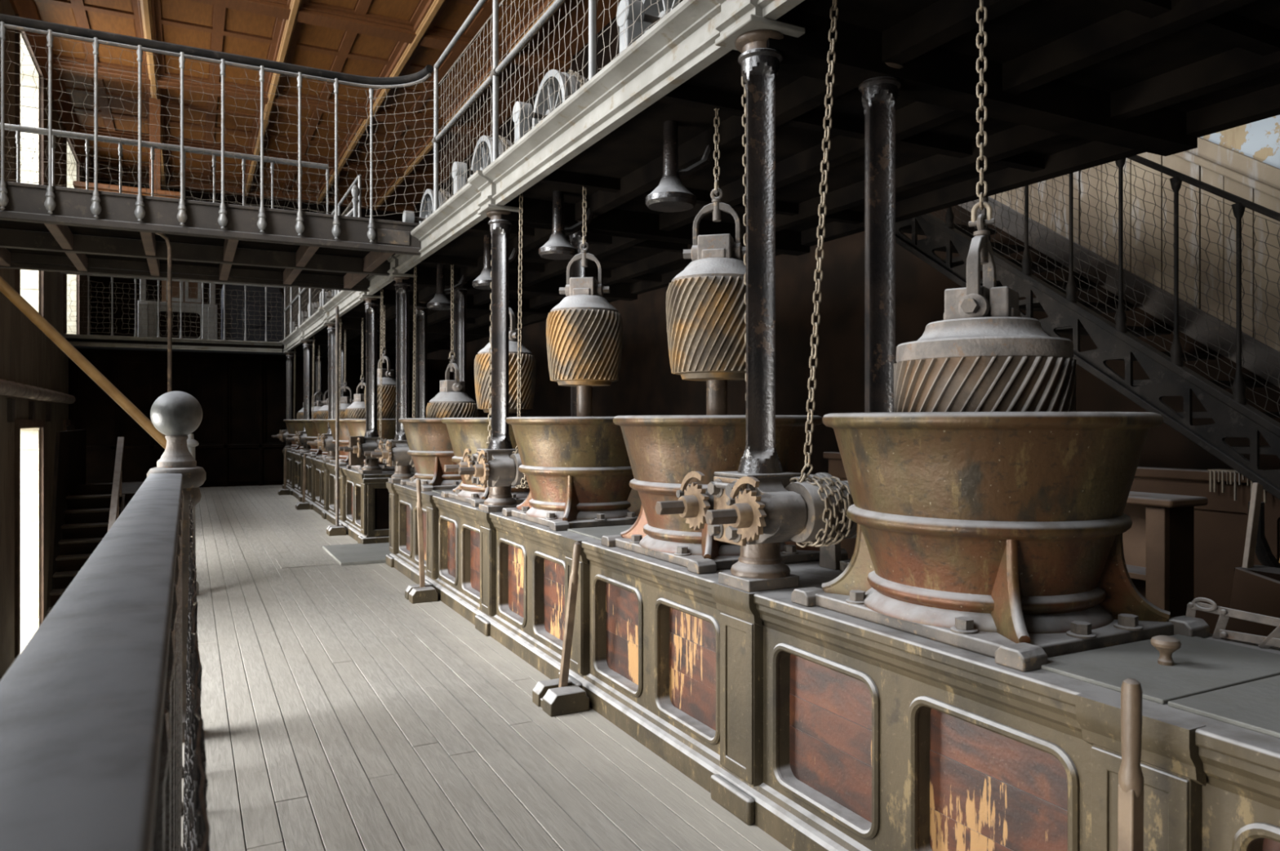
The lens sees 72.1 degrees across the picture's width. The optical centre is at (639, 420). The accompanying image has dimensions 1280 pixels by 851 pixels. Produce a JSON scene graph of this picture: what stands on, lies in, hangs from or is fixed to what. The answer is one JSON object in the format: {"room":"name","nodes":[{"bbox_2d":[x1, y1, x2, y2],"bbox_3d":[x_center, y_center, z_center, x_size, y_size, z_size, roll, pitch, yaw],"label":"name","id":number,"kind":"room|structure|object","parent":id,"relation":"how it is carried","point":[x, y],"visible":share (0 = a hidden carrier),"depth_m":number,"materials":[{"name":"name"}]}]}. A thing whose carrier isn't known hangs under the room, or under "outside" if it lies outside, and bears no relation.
{"room":"industrial interior","nodes":[
{"label":"industrial interior","id":0,"kind":"room"},
{"bbox_2d":[0,0,88,680],"bbox_3d":[-7.832,-1.325,9.468,0.620,11.250,32.000,0,0,-27],"label":"wall","id":1,"kind":"structure","parent":0,"point":[28,356],"depth_m":15.92,"materials":[{"name":"paint"}]},
{"bbox_2d":[14,419,44,660],"bbox_3d":[-10.596,1.990,14.827,0.600,4.020,2.740,0,0,-27],"label":"window","id":2,"kind":"structure","parent":1,"relation":"in","point":[20,424],"depth_m":13.85,"materials":[{"name":"glass"}]},
{"bbox_2d":[14,13,44,317],"bbox_3d":[-10.596,-4.160,14.827,0.600,4.520,2.740,0,0,-27],"label":"window","id":3,"kind":"structure","parent":1,"relation":"in","point":[27,61],"depth_m":15.22,"materials":[{"name":"glass"}]},
{"bbox_2d":[0,378,75,404],"bbox_3d":[-6.383,-0.460,7.457,0.224,0.224,26.100,0,0,-27],"label":"pipe","id":4,"kind":"object","parent":1,"relation":"attached to","point":[10,388],"visible":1,"depth_m":13.89,"materials":[{"name":"grey metal"}]},
{"bbox_2d":[63,128,79,334],"bbox_3d":[-13.338,-4.160,20.164,0.600,4.520,2.740,0,0,-27],"label":"window","id":5,"kind":"structure","parent":1,"relation":"in","point":[68,278],"depth_m":21.31,"materials":[{"name":"glass"}]},
{"bbox_2d":[66,180,448,515],"bbox_3d":[-10.233,-1.325,23.805,9.450,11.250,4.700,0,0,-27],"label":"wall","id":6,"kind":"structure","parent":0,"point":[242,397],"depth_m":21.40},
{"bbox_2d":[8,0,621,213],"bbox_3d":[-3.678,-6.625,11.601,9.960,0.550,32.400,0,0,-27],"label":"wire mesh","id":7,"kind":"structure","parent":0,"point":[377,38],"depth_m":17.07,"materials":[{"name":"metal"}]},
{"bbox_2d":[72,97,180,199],"bbox_3d":[-10.645,-5.110,18.478,1.870,2.820,2.720,0,0,-27],"label":"beam","id":8,"kind":"structure","parent":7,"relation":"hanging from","point":[153,108],"depth_m":17.75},
{"bbox_2d":[311,386,324,419],"bbox_3d":[-6.722,-0.109,18.436,0.531,1.227,0.529,0,0,-34],"label":"roller","id":9,"kind":"object","parent":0,"point":[317,405],"visible":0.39,"depth_m":18.32,"materials":[{"name":"grey metal"}]},
{"bbox_2d":[338,379,353,419],"bbox_3d":[-5.154,-0.109,15.385,0.531,1.227,0.529,0,0,14],"label":"roller","id":10,"kind":"object","parent":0,"point":[345,402],"visible":0.23,"depth_m":15.28,"materials":[{"name":"grey metal"}]},
{"bbox_2d":[344,374,365,419],"bbox_3d":[-4.369,-0.109,13.855,0.531,1.227,0.529,0,0,24],"label":"roller","id":11,"kind":"object","parent":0,"point":[356,410],"visible":0.34,"depth_m":13.68,"materials":[{"name":"grey metal"}]},
{"bbox_2d":[364,347,395,418],"bbox_3d":[-3.583,-0.264,12.325,0.531,1.527,0.529,0,0,1],"label":"roller","id":12,"kind":"object","parent":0,"point":[388,382],"visible":0.49,"depth_m":12.14,"materials":[{"name":"grey metal"}]},
{"bbox_2d":[426,351,478,417],"bbox_3d":[-1.951,-0.109,9.149,0.531,1.227,0.529,0,0,22],"label":"roller","id":13,"kind":"object","parent":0,"point":[452,401],"visible":0.62,"depth_m":9.00,"materials":[{"name":"grey metal"}]},
{"bbox_2d":[181,484,791,850],"bbox_3d":[-1.714,1.772,9.902,6.600,0.356,29.218,0,0,-27],"label":"floor","id":14,"kind":"structure","parent":0,"point":[340,712],"depth_m":4.46,"materials":[{"name":"grey wood"}]},
{"bbox_2d":[0,391,210,850],"bbox_3d":[-0.879,0.725,1.601,0.264,1.750,6.652,0,0,-27],"label":"balustrade","id":15,"kind":"object","parent":14,"relation":"on","point":[99,707],"visible":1,"depth_m":0.95,"materials":[{"name":"grey metal"}]},
{"bbox_2d":[186,434,199,595],"bbox_3d":[-6.799,0.860,13.067,0.242,1.480,11.541,0,0,-28],"label":"balustrade","id":16,"kind":"object","parent":14,"relation":"on","point":[192,443],"visible":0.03,"depth_m":8.04,"materials":[{"name":"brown metal"}]},
{"bbox_2d":[0,275,166,448],"bbox_3d":[-4.981,-0.652,7.617,1.688,1.843,0.090,0,0,-24],"label":"wooden pole","id":17,"kind":"object","parent":16,"relation":"attached to","point":[6,289],"visible":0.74,"depth_m":7.63,"materials":[{"name":"brown wood"}]},
{"bbox_2d":[326,524,346,536],"bbox_3d":[-4.270,1.542,12.371,0.230,0.115,0.290,0,0,-27],"label":"block","id":18,"kind":"object","parent":14,"relation":"on","point":[331,531],"visible":1,"depth_m":12.25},
{"bbox_2d":[334,306,339,526],"bbox_3d":[-4.263,-0.030,12.391,0.068,3.160,0.068,0,0,-27],"label":"lever","id":19,"kind":"object","parent":18,"relation":"on","point":[336,468],"visible":0.87,"depth_m":12.37,"materials":[{"name":"metal"}]},
{"bbox_2d":[282,449,415,544],"bbox_3d":[-5.531,1.142,16.130,0.978,0.916,10.690,0,0,-27],"label":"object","id":20,"kind":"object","parent":14,"relation":"on","point":[363,499],"depth_m":12.72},
{"bbox_2d":[283,352,293,450],"bbox_3d":[-8.190,-0.451,20.571,0.259,2.272,0.248,0,0,-27],"label":"column","id":21,"kind":"structure","parent":20,"relation":"on","point":[290,359],"depth_m":20.53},
{"bbox_2d":[283,419,300,452],"bbox_3d":[-7.503,0.330,19.957,1.081,0.711,1.081,0,0,-30],"label":"tank","id":22,"kind":"object","parent":20,"relation":"on","point":[290,425],"visible":0.31,"depth_m":19.58,"materials":[{"name":"metal"}]},
{"bbox_2d":[286,431,310,446],"bbox_3d":[-6.538,0.450,17.568,0.947,0.470,0.660,0,0,-27],"label":"winch","id":23,"kind":"object","parent":20,"relation":"on","point":[300,438],"visible":0.36,"depth_m":17.26,"materials":[{"name":"metal"}]},
{"bbox_2d":[299,341,312,455],"bbox_3d":[-6.623,-0.451,17.520,0.259,2.272,0.248,0,0,-27],"label":"column","id":24,"kind":"structure","parent":20,"relation":"on","point":[307,348],"depth_m":17.48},
{"bbox_2d":[301,419,323,457],"bbox_3d":[-5.936,0.330,16.906,1.081,0.711,1.081,0,0,-30],"label":"tank","id":25,"kind":"object","parent":20,"relation":"on","point":[309,426],"visible":0.22,"depth_m":16.52,"materials":[{"name":"metal"}]},
{"bbox_2d":[315,354,323,400],"bbox_3d":[-7.612,-0.451,20.868,0.259,2.272,0.248,0,0,-27],"label":"column","id":26,"kind":"structure","parent":20,"relation":"on","point":[317,398],"depth_m":20.82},
{"bbox_2d":[311,419,328,460],"bbox_3d":[-5.154,0.330,15.385,1.081,0.711,1.081,0,0,-25],"label":"tank","id":27,"kind":"object","parent":20,"relation":"on","point":[322,425],"visible":0.17,"depth_m":15.01,"materials":[{"name":"metal"}]},
{"bbox_2d":[306,434,335,451],"bbox_3d":[-4.970,0.450,14.517,0.947,0.470,0.660,0,0,-27],"label":"winch","id":28,"kind":"object","parent":20,"relation":"on","point":[324,442],"visible":0.26,"depth_m":14.21,"materials":[{"name":"metal"}]},
{"bbox_2d":[323,324,335,462],"bbox_3d":[-5.056,-0.451,14.469,0.259,2.272,0.248,0,0,-27],"label":"column","id":29,"kind":"structure","parent":20,"relation":"on","point":[331,331],"depth_m":14.42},
{"bbox_2d":[326,419,350,466],"bbox_3d":[-4.369,0.330,13.855,1.081,0.711,1.081,0,0,-30],"label":"tank","id":30,"kind":"object","parent":20,"relation":"on","point":[344,433],"visible":0.27,"depth_m":13.46,"materials":[{"name":"metal"}]},
{"bbox_2d":[338,342,345,396],"bbox_3d":[-6.045,-0.451,17.817,0.259,2.272,0.248,0,0,-27],"label":"column","id":31,"kind":"structure","parent":20,"relation":"on","point":[342,393],"depth_m":17.77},
{"bbox_2d":[286,450,415,477],"bbox_3d":[-5.527,0.705,16.143,0.940,0.039,10.670,0,0,-27],"label":"countertop","id":32,"kind":"structure","parent":20,"relation":"on","point":[384,474],"depth_m":12.13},
{"bbox_2d":[359,297,382,474],"bbox_3d":[-3.488,-0.451,11.418,0.259,2.272,0.248,0,0,-27],"label":"column","id":33,"kind":"structure","parent":20,"relation":"on","point":[371,466],"depth_m":11.37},
{"bbox_2d":[338,437,416,473],"bbox_3d":[-3.403,0.450,11.466,0.947,0.470,0.660,0,0,-27],"label":"winch","id":34,"kind":"object","parent":20,"relation":"on","point":[371,444],"visible":0.29,"depth_m":11.16,"materials":[{"name":"metal"}]},
{"bbox_2d":[348,436,364,466],"bbox_3d":[-3.625,0.385,11.247,0.170,0.370,0.120,0,0,-27],"label":"gear cover","id":35,"kind":"object","parent":34,"relation":"attached to","point":[353,460],"visible":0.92,"depth_m":11.18,"materials":[{"name":"brown metal"}]},
{"bbox_2d":[343,418,412,472],"bbox_3d":[-3.583,0.330,12.325,1.081,0.711,1.081,0,0,-25],"label":"tank","id":36,"kind":"object","parent":20,"relation":"on","point":[356,427],"visible":0.14,"depth_m":11.90,"materials":[{"name":"metal"}]},
{"bbox_2d":[410,302,428,472],"bbox_3d":[-2.910,-0.451,11.715,0.259,2.272,0.248,0,0,-27],"label":"column","id":37,"kind":"structure","parent":20,"relation":"on","point":[421,311],"depth_m":11.67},
{"bbox_2d":[322,542,391,565],"bbox_3d":[-3.281,1.583,10.546,0.800,0.035,1.480,0,0,-27],"label":"floor plate","id":38,"kind":"object","parent":14,"relation":"on","point":[354,553],"visible":0.76,"depth_m":10.42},
{"bbox_2d":[404,583,438,604],"bbox_3d":[-1.953,1.542,7.861,0.230,0.115,0.290,0,0,-27],"label":"block","id":39,"kind":"object","parent":14,"relation":"on","point":[415,594],"visible":1,"depth_m":7.75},
{"bbox_2d":[416,479,425,587],"bbox_3d":[-1.979,1.040,7.933,0.053,1.023,0.155,0,0,-27],"label":"lever","id":40,"kind":"object","parent":39,"relation":"on","point":[420,517],"visible":0.88,"depth_m":7.92,"materials":[{"name":"brown wood"}]},
{"bbox_2d":[532,678,589,717],"bbox_3d":[-0.445,1.542,4.926,0.230,0.115,0.290,0,0,-27],"label":"block","id":41,"kind":"object","parent":14,"relation":"on","point":[554,700],"visible":0.98,"depth_m":4.82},
{"bbox_2d":[558,542,581,687],"bbox_3d":[-0.388,1.106,4.860,0.053,0.895,0.232,0,0,-27],"label":"lever","id":42,"kind":"object","parent":41,"relation":"on","point":[574,577],"visible":0.84,"depth_m":4.84,"materials":[{"name":"brown wood"}]},
{"bbox_2d":[386,482,1279,850],"bbox_3d":[0.010,1.142,5.345,0.978,0.916,10.580,0,0,-27],"label":"counter","id":43,"kind":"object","parent":14,"relation":"on","point":[816,728],"depth_m":3.18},
{"bbox_2d":[364,440,413,466],"bbox_3d":[-2.553,0.450,9.812,0.947,0.470,0.660,0,0,-27],"label":"winch","id":44,"kind":"object","parent":43,"relation":"on","point":[391,453],"visible":0.36,"depth_m":9.53,"materials":[{"name":"metal"}]},
{"bbox_2d":[388,276,413,483],"bbox_3d":[-2.638,-0.451,9.763,0.259,2.272,0.248,0,0,-27],"label":"column","id":45,"kind":"structure","parent":43,"relation":"on","point":[402,290],"depth_m":9.72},
{"bbox_2d":[398,417,462,491],"bbox_3d":[-1.951,0.330,9.149,1.081,0.711,1.081,0,0,-25],"label":"tank","id":46,"kind":"object","parent":43,"relation":"on","point":[428,442],"visible":0.48,"depth_m":8.75,"materials":[{"name":"metal"}]},
{"bbox_2d":[453,281,468,392],"bbox_3d":[-2.060,-0.451,10.060,0.259,2.272,0.248,0,0,-27],"label":"column","id":47,"kind":"structure","parent":43,"relation":"on","point":[460,295],"depth_m":10.02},
{"bbox_2d":[441,417,529,506],"bbox_3d":[-1.168,0.330,7.624,1.081,0.711,1.081,0,0,-25],"label":"tank","id":48,"kind":"object","parent":43,"relation":"on","point":[472,433],"visible":0.32,"depth_m":7.25,"materials":[{"name":"metal"}]},
{"bbox_2d":[444,448,528,488],"bbox_3d":[-0.986,0.450,6.761,0.947,0.470,0.660,0,0,-27],"label":"winch","id":49,"kind":"object","parent":43,"relation":"on","point":[486,468],"visible":0.44,"depth_m":6.49,"materials":[{"name":"metal"}]},
{"bbox_2d":[479,209,518,512],"bbox_3d":[-1.071,-0.451,6.712,0.259,2.272,0.248,0,0,-27],"label":"column","id":50,"kind":"structure","parent":43,"relation":"on","point":[500,498],"depth_m":6.67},
{"bbox_2d":[61,0,804,353],"bbox_3d":[-4.305,-1.718,8.216,4.650,0.267,26.350,0,0,-27],"label":"beam","id":51,"kind":"structure","parent":50,"relation":"on","point":[695,34],"depth_m":5.06,"materials":[{"name":"grey metal"}]},
{"bbox_2d":[60,271,284,341],"bbox_3d":[-10.331,-2.517,19.673,4.400,1.330,0.068,0,0,-27],"label":"gallery railing","id":52,"kind":"object","parent":51,"relation":"on","point":[180,331],"visible":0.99,"depth_m":19.64,"materials":[{"name":"metal"}]},
{"bbox_2d":[0,181,421,292],"bbox_3d":[-4.775,-1.788,8.902,4.440,0.305,2.860,0,0,-27],"label":"footbridge","id":53,"kind":"object","parent":51,"relation":"on","point":[69,239],"visible":0.84,"depth_m":8.50,"materials":[{"name":"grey metal"}]},
{"bbox_2d":[155,233,171,392],"bbox_3d":[-4.181,-0.033,7.723,0.128,3.266,0.033,0,0,-27],"label":"rod","id":54,"kind":"object","parent":53,"relation":"hanging from","point":[163,236],"visible":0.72,"depth_m":7.73,"materials":[{"name":"brown metal"}]},
{"bbox_2d":[0,123,334,214],"bbox_3d":[-5.612,-2.556,10.080,4.029,1.273,0.066,0,0,-27],"label":"bridge railing","id":55,"kind":"object","parent":53,"relation":"on","point":[79,135],"visible":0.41,"depth_m":10.08,"materials":[{"name":"metal"}]},
{"bbox_2d":[0,13,433,243],"bbox_3d":[-4.068,-2.487,7.605,4.494,1.575,0.561,0,0,-20],"label":"bridge railing","id":56,"kind":"object","parent":53,"relation":"on","point":[96,37],"visible":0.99,"depth_m":7.73,"materials":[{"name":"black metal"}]},
{"bbox_2d":[283,174,361,338],"bbox_3d":[-6.031,-2.564,16.183,0.068,1.424,10.200,0,0,-27],"label":"gallery railing","id":57,"kind":"object","parent":51,"relation":"on","point":[290,304],"visible":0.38,"depth_m":17.38,"materials":[{"name":"metal"}]},
{"bbox_2d":[345,185,359,217],"bbox_3d":[-4.110,-2.433,11.555,1.293,1.145,0.103,0,0,35],"label":"stair newel","id":58,"kind":"structure","parent":51,"relation":"on","point":[353,211],"depth_m":11.19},
{"bbox_2d":[431,0,679,212],"bbox_3d":[-0.269,-2.564,4.966,0.068,1.424,7.140,0,0,-27],"label":"gallery railing","id":59,"kind":"object","parent":51,"relation":"on","point":[495,72],"visible":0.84,"depth_m":6.51,"materials":[{"name":"metal"}]},
{"bbox_2d":[65,0,1279,359],"bbox_3d":[-4.341,-1.690,11.317,7.420,0.340,31.900,0,0,-27],"label":"ceiling","id":60,"kind":"structure","parent":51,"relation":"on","point":[1073,86],"depth_m":4.79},
{"bbox_2d":[137,279,217,339],"bbox_3d":[-10.941,-2.920,20.861,1.640,2.160,0.790,0,0,-27],"label":"tall cabinet","id":61,"kind":"object","parent":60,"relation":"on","point":[193,286],"visible":0.52,"depth_m":20.73,"materials":[{"name":"metal"}]},
{"bbox_2d":[221,284,286,342],"bbox_3d":[-9.723,-2.695,22.155,1.450,1.710,1.300,0,0,-27],"label":"railing","id":62,"kind":"object","parent":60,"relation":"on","point":[229,288],"visible":0.53,"depth_m":21.61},
{"bbox_2d":[338,317,341,419],"bbox_3d":[-4.877,-0.590,14.336,0.106,2.200,0.286,0,0,-27],"label":"chain","id":63,"kind":"object","parent":60,"relation":"hanging from","point":[340,317],"visible":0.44,"depth_m":14.30,"materials":[{"name":"metal"}]},
{"bbox_2d":[377,288,386,444],"bbox_3d":[-3.309,-0.590,11.283,0.104,2.199,0.293,0,0,-38],"label":"chain","id":64,"kind":"object","parent":60,"relation":"hanging from","point":[385,439],"visible":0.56,"depth_m":11.26,"materials":[{"name":"metal"}]},
{"bbox_2d":[411,265,416,466],"bbox_3d":[-2.425,-0.607,9.648,0.184,2.233,0.292,0,0,-27],"label":"chain","id":65,"kind":"object","parent":60,"relation":"hanging from","point":[414,331],"visible":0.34,"depth_m":9.60,"materials":[{"name":"metal"}]},
{"bbox_2d":[402,188,450,223],"bbox_3d":[-2.248,-2.183,9.566,0.646,0.686,0.646,0,0,22],"label":"pulley","id":66,"kind":"object","parent":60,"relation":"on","point":[410,217],"visible":0.25,"depth_m":9.48,"materials":[{"name":"metal"}]},
{"bbox_2d":[426,264,466,310],"bbox_3d":[-2.090,-1.467,9.640,0.482,0.495,0.290,0,0,-27],"label":"pendant lamp","id":67,"kind":"object","parent":60,"relation":"hanging from","point":[440,301],"visible":0.85,"depth_m":9.56,"materials":[{"name":"black metal"}]},
{"bbox_2d":[450,265,453,354],"bbox_3d":[-1.951,-1.196,9.149,0.032,1.005,0.031,0,0,-11],"label":"chain","id":68,"kind":"object","parent":60,"relation":"hanging from","point":[451,267],"visible":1,"depth_m":9.14,"materials":[{"name":"metal"}]},
{"bbox_2d":[452,135,512,195],"bbox_3d":[-1.334,-2.183,7.787,0.646,0.686,0.646,0,0,22],"label":"pulley","id":69,"kind":"object","parent":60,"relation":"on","point":[487,144],"visible":0.24,"depth_m":7.67,"materials":[{"name":"metal"}]},
{"bbox_2d":[486,251,491,445],"bbox_3d":[-1.080,-0.591,6.935,0.269,2.200,0.289,0,0,-24],"label":"chain","id":70,"kind":"object","parent":60,"relation":"hanging from","point":[490,360],"visible":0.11,"depth_m":6.87,"materials":[{"name":"metal"}]},
{"bbox_2d":[471,234,519,289],"bbox_3d":[-1.306,-1.467,8.115,0.482,0.495,0.290,0,0,-27],"label":"pendant lamp","id":71,"kind":"object","parent":60,"relation":"hanging from","point":[483,281],"visible":0.56,"depth_m":8.03,"materials":[{"name":"black metal"}]},
{"bbox_2d":[511,193,528,488],"bbox_3d":[-0.857,-0.607,6.597,0.181,2.234,0.291,0,0,-27],"label":"chain","id":72,"kind":"object","parent":60,"relation":"hanging from","point":[526,486],"visible":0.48,"depth_m":6.55,"materials":[{"name":"metal"}]},
{"bbox_2d":[512,69,587,143],"bbox_3d":[-0.606,-2.183,6.371,0.646,0.686,0.646,0,0,14],"label":"pulley","id":73,"kind":"object","parent":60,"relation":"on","point":[557,83],"visible":0.38,"depth_m":6.23,"materials":[{"name":"metal"}]},
{"bbox_2d":[538,191,594,260],"bbox_3d":[-0.522,-1.467,6.589,0.482,0.495,0.290,0,0,-27],"label":"pendant lamp","id":74,"kind":"object","parent":60,"relation":"hanging from","point":[557,247],"visible":0.93,"depth_m":6.51,"materials":[{"name":"black metal"}]},
{"bbox_2d":[582,186,586,239],"bbox_3d":[-0.384,-1.476,6.098,0.031,0.446,0.031,0,0,-10],"label":"chain","id":75,"kind":"object","parent":60,"relation":"hanging from","point":[584,188],"visible":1,"depth_m":6.09,"materials":[{"name":"metal"}]},
{"bbox_2d":[616,0,680,53],"bbox_3d":[0.175,-2.183,4.850,0.646,0.686,0.646,0,0,14],"label":"pulley","id":76,"kind":"object","parent":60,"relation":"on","point":[650,15],"visible":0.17,"depth_m":4.70,"materials":[{"name":"grey paint"}]},
{"bbox_2d":[645,120,714,212],"bbox_3d":[0.261,-1.467,5.064,0.482,0.495,0.290,0,0,-27],"label":"pendant lamp","id":77,"kind":"object","parent":60,"relation":"hanging from","point":[670,195],"visible":0.98,"depth_m":4.98,"materials":[{"name":"black metal"}]},
{"bbox_2d":[713,108,719,185],"bbox_3d":[0.400,-1.468,4.573,0.032,0.489,0.032,0,0,-10],"label":"chain","id":78,"kind":"object","parent":60,"relation":"hanging from","point":[716,126],"visible":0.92,"depth_m":4.57,"materials":[{"name":"metal"}]},
{"bbox_2d":[741,76,746,414],"bbox_3d":[0.516,-0.607,3.899,0.208,2.234,0.289,0,0,-23],"label":"chain","id":79,"kind":"object","parent":60,"relation":"hanging from","point":[742,81],"visible":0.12,"depth_m":3.84,"materials":[{"name":"metal"}]},
{"bbox_2d":[789,0,851,547],"bbox_3d":[0.710,-0.606,3.545,0.187,2.231,0.293,0,0,-27],"label":"chain","id":80,"kind":"object","parent":60,"relation":"hanging from","point":[821,542],"visible":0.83,"depth_m":3.48,"materials":[{"name":"metal"}]},
{"bbox_2d":[976,0,986,210],"bbox_3d":[1.183,-1.211,3.047,0.031,0.962,0.030,0,0,-12],"label":"chain","id":81,"kind":"object","parent":60,"relation":"hanging from","point":[981,25],"visible":1,"depth_m":3.04,"materials":[{"name":"metal"}]},
{"bbox_3d":[-1.168,-1.387,7.624,0.034,0.618,0.034,0,0,-27],"label":"chain","id":82,"kind":"object","parent":60,"relation":"hanging from","visible":0},
{"bbox_2d":[474,301,536,417],"bbox_3d":[-1.168,-0.344,7.624,0.531,1.527,0.529,0,0,-22],"label":"roller","id":83,"kind":"object","parent":82,"relation":"hanging from","point":[528,366],"visible":0.55,"depth_m":7.46,"materials":[{"name":"grey metal"}]},
{"bbox_3d":[-5.936,-1.196,16.906,0.033,1.005,0.033,0,0,-27],"label":"chain","id":84,"kind":"object","parent":60,"relation":"hanging from","visible":0},
{"bbox_2d":[316,390,328,419],"bbox_3d":[-5.936,-0.109,16.906,0.539,1.227,0.538,0,0,-23],"label":"roller","id":85,"kind":"object","parent":84,"relation":"hanging from","point":[322,413],"visible":0.16,"depth_m":16.71,"materials":[{"name":"grey metal"}]},
{"bbox_2d":[502,417,641,531],"bbox_3d":[-0.384,0.330,6.098,1.081,0.711,1.081,0,0,-30],"label":"tank","id":86,"kind":"object","parent":43,"relation":"on","point":[578,472],"visible":0.77,"depth_m":5.71,"materials":[{"name":"metal"}]},
{"bbox_2d":[568,221,590,417],"bbox_3d":[-0.493,-0.451,7.009,0.259,2.272,0.248,0,0,-27],"label":"column","id":87,"kind":"structure","parent":43,"relation":"on","point":[576,239],"depth_m":6.96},
{"bbox_2d":[567,524,632,540],"bbox_3d":[0.011,0.679,5.340,0.700,0.012,0.680,0,0,-27],"label":"lid","id":88,"kind":"object","parent":43,"relation":"on","point":[597,533],"visible":0.29,"depth_m":5.38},
{"bbox_2d":[600,415,848,574],"bbox_3d":[0.400,0.330,4.573,1.081,0.711,1.081,0,0,-30],"label":"tank","id":89,"kind":"object","parent":43,"relation":"on","point":[662,450],"visible":0.48,"depth_m":4.21,"materials":[{"name":"metal"}]},
{"bbox_2d":[655,471,857,570],"bbox_3d":[0.582,0.450,3.710,0.947,0.470,0.660,0,0,-27],"label":"winch","id":90,"kind":"object","parent":43,"relation":"on","point":[738,508],"visible":0.67,"depth_m":3.48,"materials":[{"name":"metal"}]},
{"bbox_2d":[718,29,799,592],"bbox_3d":[0.496,-0.451,3.661,0.259,2.272,0.248,0,0,-27],"label":"column","id":91,"kind":"structure","parent":43,"relation":"on","point":[761,567],"depth_m":3.61,"materials":[{"name":"metal"}]},
{"bbox_2d":[840,62,903,572],"bbox_3d":[1.075,-0.451,3.958,0.259,2.272,0.248,0,0,-27],"label":"column","id":92,"kind":"structure","parent":43,"relation":"on","point":[879,94],"depth_m":3.92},
{"bbox_2d":[791,412,1209,671],"bbox_3d":[1.183,0.330,3.047,1.081,0.711,1.081,0,0,-25],"label":"tank","id":93,"kind":"object","parent":43,"relation":"on","point":[997,535],"visible":1,"depth_m":2.68,"materials":[{"name":"metal"}]},
{"bbox_2d":[1040,634,1279,704],"bbox_3d":[1.488,0.640,2.454,0.710,0.089,0.385,0,0,-27],"label":"lid","id":94,"kind":"object","parent":43,"relation":"on","point":[1167,668],"visible":0.96,"depth_m":2.40,"materials":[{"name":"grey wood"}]},
{"bbox_2d":[1168,675,1279,738],"bbox_3d":[1.659,0.679,2.122,0.710,0.012,0.340,0,0,-27],"label":"lid","id":95,"kind":"object","parent":43,"relation":"on","point":[1255,706],"visible":1,"depth_m":2.09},
{"bbox_2d":[1186,597,1279,648],"bbox_3d":[1.852,0.625,2.677,0.048,0.133,0.390,0,0,-27],"label":"iron linkage","id":96,"kind":"object","parent":43,"relation":"on","point":[1273,639],"visible":0.94,"depth_m":2.71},
{"bbox_2d":[895,155,1279,500],"bbox_3d":[3.514,-0.622,5.481,1.040,4.496,5.040,0,0,-27],"label":"staircase","id":97,"kind":"structure","parent":14,"relation":"on","point":[1233,417],"depth_m":5.40,"materials":[{"name":"metal"}]},
{"bbox_2d":[1122,491,1208,617],"bbox_3d":[2.271,0.975,4.399,0.280,1.250,0.950,0,0,-27],"label":"table","id":98,"kind":"object","parent":14,"relation":"on","point":[1158,547],"visible":0.26,"depth_m":4.03,"materials":[{"name":"brown wood"}]},
{"bbox_2d":[1241,483,1262,568],"bbox_3d":[2.432,0.935,3.582,0.554,1.345,0.029,0,0,-40],"label":"leaning lath","id":99,"kind":"object","parent":14,"relation":"on","point":[1256,489],"visible":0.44,"depth_m":3.69,"materials":[{"name":"brown wood"}]},
{"bbox_2d":[1226,564,1279,648],"bbox_3d":[2.539,1.100,3.395,0.420,0.999,0.520,0,0,-27],"label":"tilted panel","id":100,"kind":"object","parent":14,"relation":"on","point":[1256,588],"visible":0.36,"depth_m":3.51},
{"bbox_2d":[1248,501,1279,568],"bbox_3d":[2.962,0.985,3.897,0.522,1.250,0.068,0,0,1],"label":"pipe","id":101,"kind":"object","parent":14,"relation":"on","point":[1263,552],"visible":0.53,"depth_m":3.87,"materials":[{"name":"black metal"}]},
{"bbox_3d":[1.086,1.542,1.946,0.230,0.115,0.290,0,0,-27],"label":"block","id":102,"kind":"object","parent":14,"relation":"on","visible":0},
{"bbox_2d":[1117,678,1143,850],"bbox_3d":[1.089,1.060,1.952,0.061,0.981,0.058,0,0,-27],"label":"lever","id":103,"kind":"object","parent":102,"relation":"on","point":[1131,778],"visible":1,"depth_m":1.93,"materials":[{"name":"brown wood"}]},
{"bbox_2d":[546,235,622,417],"bbox_3d":[-0.384,-0.519,6.098,0.529,1.527,0.531,0,0,-26],"label":"roller","id":104,"kind":"object","parent":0,"point":[584,331],"visible":0.99,"depth_m":5.92,"materials":[{"name":"grey metal"}]},
{"bbox_2d":[666,179,746,415],"bbox_3d":[0.400,-0.489,4.573,0.531,1.527,0.529,0,0,23],"label":"roller","id":105,"kind":"object","parent":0,"point":[706,307],"visible":0.8,"depth_m":4.39,"materials":[{"name":"grey metal"}]},
{"bbox_2d":[413,0,1279,634],"bbox_3d":[-0.261,-1.325,13.357,1.257,11.250,32.000,0,0,-27],"label":"wall","id":106,"kind":"structure","parent":0,"point":[1243,162],"depth_m":6.78,"materials":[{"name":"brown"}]},
{"bbox_2d":[893,201,1076,412],"bbox_3d":[1.183,-0.137,3.047,0.587,1.244,0.588,0,0,-16],"label":"roller","id":107,"kind":"object","parent":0,"point":[983,357],"visible":0.66,"depth_m":2.85,"materials":[{"name":"grey metal"}]},
{"bbox_3d":[-3.125,4.300,9.749,9.250,0.200,28.200,0,0,-27],"label":"floor","id":108,"kind":"structure","parent":0,"visible":0},
{"bbox_2d":[45,429,143,617],"bbox_3d":[-8.431,2.140,13.786,1.200,3.940,7.770,0,0,-27],"label":"staircase","id":109,"kind":"structure","parent":108,"relation":"on","point":[82,514],"depth_m":13.62,"materials":[{"name":"brown wood"}]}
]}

